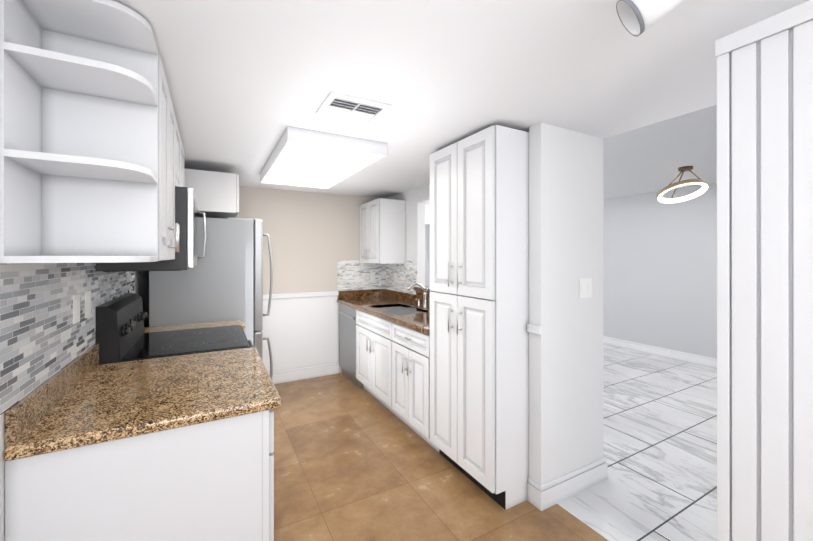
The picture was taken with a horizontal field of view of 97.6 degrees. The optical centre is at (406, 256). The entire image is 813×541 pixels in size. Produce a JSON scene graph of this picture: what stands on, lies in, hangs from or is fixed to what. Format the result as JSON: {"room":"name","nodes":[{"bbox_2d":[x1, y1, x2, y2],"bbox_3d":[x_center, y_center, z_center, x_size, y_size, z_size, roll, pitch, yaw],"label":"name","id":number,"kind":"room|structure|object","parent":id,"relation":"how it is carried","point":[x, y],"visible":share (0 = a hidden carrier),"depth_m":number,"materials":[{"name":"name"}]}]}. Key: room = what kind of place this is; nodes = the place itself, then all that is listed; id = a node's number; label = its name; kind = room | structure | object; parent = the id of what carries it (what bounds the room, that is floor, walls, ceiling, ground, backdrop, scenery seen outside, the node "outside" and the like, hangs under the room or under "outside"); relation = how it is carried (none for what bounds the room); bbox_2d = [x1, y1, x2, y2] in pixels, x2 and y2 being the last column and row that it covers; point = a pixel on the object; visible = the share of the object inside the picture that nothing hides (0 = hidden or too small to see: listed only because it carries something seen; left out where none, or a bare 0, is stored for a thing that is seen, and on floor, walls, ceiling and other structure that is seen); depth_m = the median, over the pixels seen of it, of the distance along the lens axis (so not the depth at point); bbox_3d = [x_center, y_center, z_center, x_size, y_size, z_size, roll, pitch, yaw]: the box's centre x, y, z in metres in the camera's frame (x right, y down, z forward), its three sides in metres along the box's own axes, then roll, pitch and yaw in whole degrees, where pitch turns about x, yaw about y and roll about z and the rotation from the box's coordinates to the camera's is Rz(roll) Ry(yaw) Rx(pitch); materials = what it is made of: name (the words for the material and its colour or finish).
{"room":"kitchen","nodes":[
{"label":"kitchen","id":0,"kind":"room"},
{"bbox_2d":[0,271,148,540],"bbox_3d":[-1.268,0.339,1.127,0.130,2.220,5.620,0,0,-29],"label":"wall","id":1,"kind":"structure","parent":0,"point":[142,284],"depth_m":0.99,"materials":[{"name":"white paint"}]},
{"bbox_2d":[0,263,134,414],"bbox_3d":[-1.536,0.235,1.760,0.008,0.429,2.012,0,0,-29],"label":"wall tiles","id":2,"kind":"structure","parent":1,"relation":"attached to","point":[43,338],"depth_m":1.20,"materials":[{"name":"grey tile"}]},
{"bbox_2d":[73,294,79,323],"bbox_3d":[-1.379,0.219,1.488,0.008,0.120,0.074,0,0,-29],"label":"electrical outlet plate","id":3,"kind":"object","parent":2,"relation":"attached to","point":[76,308],"depth_m":1.48,"materials":[{"name":"white plastic"}]},
{"bbox_2d":[85,290,90,317],"bbox_3d":[-1.456,0.219,1.628,0.008,0.120,0.074,0,0,-29],"label":"electrical outlet plate","id":4,"kind":"object","parent":2,"relation":"attached to","point":[88,293],"depth_m":1.61,"materials":[{"name":"white plastic"}]},
{"bbox_2d":[0,0,157,262],"bbox_3d":[-1.006,-0.371,1.132,0.328,0.780,0.265,0,0,-29],"label":"shelf unit","id":5,"kind":"object","parent":1,"relation":"attached to","point":[78,131],"visible":0.96,"depth_m":1.17,"materials":[{"name":"white wood"}]},
{"bbox_2d":[158,54,177,260],"bbox_3d":[-1.225,-0.371,1.535,0.334,0.780,0.653,0,0,-29],"label":"upper cabinet","id":6,"kind":"object","parent":1,"relation":"attached to","point":[170,162],"depth_m":1.56,"materials":[{"name":"white wood"}]},
{"bbox_2d":[178,129,181,186],"bbox_3d":[-1.474,-0.570,1.987,0.334,0.382,0.375,0,0,-29],"label":"upper cabinet","id":7,"kind":"object","parent":1,"relation":"attached to","point":[179,138],"depth_m":2.19,"materials":[{"name":"white wood"}]},
{"bbox_2d":[96,186,205,271],"bbox_3d":[-1.505,-0.148,2.187,0.473,0.454,0.747,0,0,-29],"label":"over-the-range microwave","id":8,"kind":"object","parent":7,"relation":"attached to","point":[187,211],"visible":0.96,"depth_m":1.93,"materials":[{"name":"grey metal"}]},
{"bbox_2d":[182,144,183,186],"bbox_3d":[-1.656,-0.569,2.318,0.334,0.382,0.380,0,0,-29],"label":"upper cabinet","id":9,"kind":"object","parent":1,"relation":"attached to","point":[182,144],"depth_m":2.47,"materials":[{"name":"white wood"}]},
{"bbox_2d":[184,169,238,217],"bbox_3d":[-1.955,-0.527,3.251,0.708,0.325,0.994,0,0,-29],"label":"upper cabinet","id":10,"kind":"object","parent":1,"relation":"attached to","point":[217,194],"visible":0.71,"depth_m":2.90,"materials":[{"name":"white wood"}]},
{"bbox_2d":[236,186,383,372],"bbox_3d":[-1.385,0.341,4.202,2.630,2.220,0.120,0,0,-29],"label":"wall","id":11,"kind":"structure","parent":0,"point":[314,237],"depth_m":4.22,"materials":[{"name":"beige paint"}]},
{"bbox_2d":[262,291,338,383],"bbox_3d":[-1.370,0.941,4.123,1.200,1.020,0.030,0,0,-29],"label":"wainscoting","id":12,"kind":"structure","parent":11,"relation":"attached to","point":[300,330],"depth_m":4.19,"materials":[{"name":"white wood"}]},
{"bbox_2d":[385,184,429,291],"bbox_3d":[0.423,0.341,3.540,0.100,2.220,2.783,0,0,-29],"label":"wall","id":13,"kind":"structure","parent":0,"point":[416,199],"depth_m":4.02,"materials":[{"name":"white paint"}]},
{"bbox_2d":[337,260,416,293],"bbox_3d":[-0.369,0.240,4.202,0.650,0.379,0.858,0,0,-29],"label":"wall tile","id":14,"kind":"structure","parent":13,"relation":"attached to","point":[353,274],"depth_m":4.50,"materials":[{"name":"white tile"}]},
{"bbox_2d":[370,272,374,280],"bbox_3d":[-0.439,0.264,4.641,0.070,0.115,0.008,0,0,-29],"label":"electrical outlet plate","id":15,"kind":"object","parent":14,"relation":"attached to","point":[372,276],"depth_m":4.63,"materials":[{"name":"white plastic"}]},
{"bbox_2d":[359,198,405,263],"bbox_3d":[-0.321,-0.287,4.376,0.397,0.744,0.599,0,0,-29],"label":"upper cabinet","id":16,"kind":"object","parent":13,"relation":"attached to","point":[382,231],"visible":1,"depth_m":4.15,"materials":[{"name":"white wood"}]},
{"bbox_2d":[425,225,429,285],"bbox_3d":[-0.862,0.255,9.854,3.485,2.400,0.120,0,0,-29],"label":"wall","id":17,"kind":"structure","parent":0,"point":[427,255],"depth_m":10.61,"materials":[{"name":"grey paint"}]},
{"bbox_2d":[113,0,808,198],"bbox_3d":[-0.061,-0.911,1.792,2.885,0.280,5.620,0,0,-29],"label":"ceiling","id":18,"kind":"structure","parent":0,"point":[249,82],"depth_m":1.47,"materials":[{"name":"white paint"}]},
{"bbox_2d":[260,126,386,188],"bbox_3d":[-0.748,-0.726,2.858,0.650,0.088,1.370,0,0,-29],"label":"ceiling light","id":19,"kind":"object","parent":18,"relation":"attached to","point":[300,157],"visible":1,"depth_m":2.50,"materials":[{"name":"white plastic"}]},
{"bbox_2d":[316,91,391,124],"bbox_3d":[-0.278,-0.762,1.850,0.320,0.016,0.270,0,0,-29],"label":"ceiling vent","id":20,"kind":"object","parent":18,"relation":"in","point":[348,107],"visible":1,"depth_m":1.83,"materials":[{"name":"white"}]},
{"bbox_2d":[616,0,683,35],"bbox_3d":[0.655,-0.671,0.877,0.237,0.200,0.102,0,0,28],"label":"track spotlight","id":21,"kind":"object","parent":18,"relation":"attached to","point":[638,17],"visible":1,"depth_m":0.88,"materials":[{"name":"grey metal"}]},
{"bbox_2d":[273,344,716,540],"bbox_3d":[0.385,1.481,4.718,6.490,0.060,10.320,0,0,-29],"label":"floor","id":22,"kind":"structure","parent":0,"point":[353,462],"depth_m":2.36,"materials":[{"name":"brown tile"}]},
{"bbox_2d":[5,409,273,540],"bbox_3d":[-0.994,1.010,1.543,0.746,0.879,0.861,0,0,-29],"label":"base cabinet","id":23,"kind":"object","parent":22,"relation":"on","point":[210,481],"visible":0.65,"depth_m":1.15,"materials":[{"name":"white wood"}]},
{"bbox_2d":[4,320,280,460],"bbox_3d":[-1.245,0.499,1.984,0.734,0.140,1.900,0,0,-29],"label":"countertop","id":24,"kind":"structure","parent":23,"relation":"on","point":[84,399],"depth_m":1.31,"materials":[{"name":"brown stone"}]},
{"bbox_2d":[95,293,252,364],"bbox_3d":[-1.375,0.850,2.258,0.769,1.200,0.757,0,0,-29],"label":"range","id":25,"kind":"object","parent":22,"relation":"on","point":[121,335],"visible":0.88,"depth_m":2.05,"materials":[{"name":"black metal"}]},
{"bbox_2d":[149,217,272,378],"bbox_3d":[-1.782,0.558,3.315,0.898,1.785,0.900,0,0,-29],"label":"fridge","id":26,"kind":"object","parent":22,"relation":"on","point":[222,280],"visible":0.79,"depth_m":2.94,"materials":[{"name":"grey metal"}]},
{"bbox_2d":[339,303,363,387],"bbox_3d":[-0.424,1.014,4.301,0.649,0.875,0.601,0,0,-29],"label":"dishwasher","id":27,"kind":"object","parent":22,"relation":"on","point":[347,339],"visible":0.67,"depth_m":4.12,"materials":[{"name":"silver metal"}]},
{"bbox_2d":[388,321,438,451],"bbox_3d":[0.293,1.011,3.007,0.639,0.880,0.626,0,0,-29],"label":"base cabinet","id":28,"kind":"object","parent":22,"relation":"on","point":[392,367],"depth_m":2.83,"materials":[{"name":"white wood"}]},
{"bbox_2d":[337,286,429,334],"bbox_3d":[0.016,0.544,3.700,0.860,0.413,2.107,0,0,-29],"label":"countertop","id":29,"kind":"structure","parent":28,"relation":"on","point":[404,309],"depth_m":3.90,"materials":[{"name":"brown stone"}]},
{"bbox_2d":[407,283,429,307],"bbox_3d":[0.136,0.398,3.623,0.292,0.263,0.056,0,0,-29],"label":"faucet","id":30,"kind":"object","parent":29,"relation":"on","point":[425,304],"visible":1,"depth_m":3.64,"materials":[{"name":"silver metal"}]},
{"bbox_2d":[430,125,528,509],"bbox_3d":[0.590,0.355,2.429,0.677,2.190,0.670,0,0,-29],"label":"pantry cabinet","id":31,"kind":"object","parent":22,"relation":"on","point":[479,309],"visible":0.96,"depth_m":2.11,"materials":[{"name":"white wood"}]},
{"bbox_2d":[715,0,812,540],"bbox_3d":[1.327,0.398,0.405,0.052,2.100,1.553,0,0,-29],"label":"vertical blinds","id":32,"kind":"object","parent":22,"relation":"on","point":[765,280],"depth_m":0.98,"materials":[{"name":"white plastic"}]},
{"bbox_2d":[529,122,602,484],"bbox_3d":[1.010,0.340,2.225,0.590,2.220,0.087,0,0,-29],"label":"wall","id":33,"kind":"structure","parent":0,"point":[566,344],"depth_m":2.14,"materials":[{"name":"white paint"}]},
{"bbox_2d":[527,324,606,510],"bbox_3d":[0.991,0.925,2.252,0.628,1.050,0.186,0,0,-29],"label":"baseboard","id":34,"kind":"structure","parent":33,"relation":"attached to","point":[552,492],"depth_m":2.11,"materials":[{"name":"white wood"}]},
{"bbox_2d":[579,278,591,297],"bbox_3d":[1.126,0.200,2.233,0.120,0.120,0.010,0,0,-29],"label":"light switch","id":35,"kind":"object","parent":33,"relation":"attached to","point":[585,287],"visible":1,"depth_m":2.23,"materials":[{"name":"white plastic"}]},
{"bbox_2d":[425,105,716,224],"bbox_3d":[1.649,-0.998,5.416,3.605,0.100,10.320,0,0,-29],"label":"ceiling","id":36,"kind":"structure","parent":0,"point":[654,157],"depth_m":3.35,"materials":[{"name":"white paint"}]},
{"bbox_2d":[657,166,707,202],"bbox_3d":[2.979,-0.776,3.853,0.444,0.346,0.437,0,0,-29],"label":"dining chandelier","id":37,"kind":"object","parent":36,"relation":"hanging from","point":[679,183],"visible":1,"depth_m":3.79,"materials":[{"name":"brown metal"}]},
{"bbox_2d":[603,183,716,358],"bbox_3d":[3.176,0.253,6.255,0.120,2.400,10.320,0,0,-29],"label":"wall","id":38,"kind":"structure","parent":0,"point":[659,274],"depth_m":5.16,"materials":[{"name":"grey paint"}]},
{"bbox_2d":[603,336,716,368],"bbox_3d":[3.146,1.390,6.169,0.014,0.125,10.200,0,0,-29],"label":"baseboard","id":39,"kind":"structure","parent":38,"relation":"attached to","point":[682,356],"depth_m":5.13,"materials":[{"name":"white wood"}]}
]}

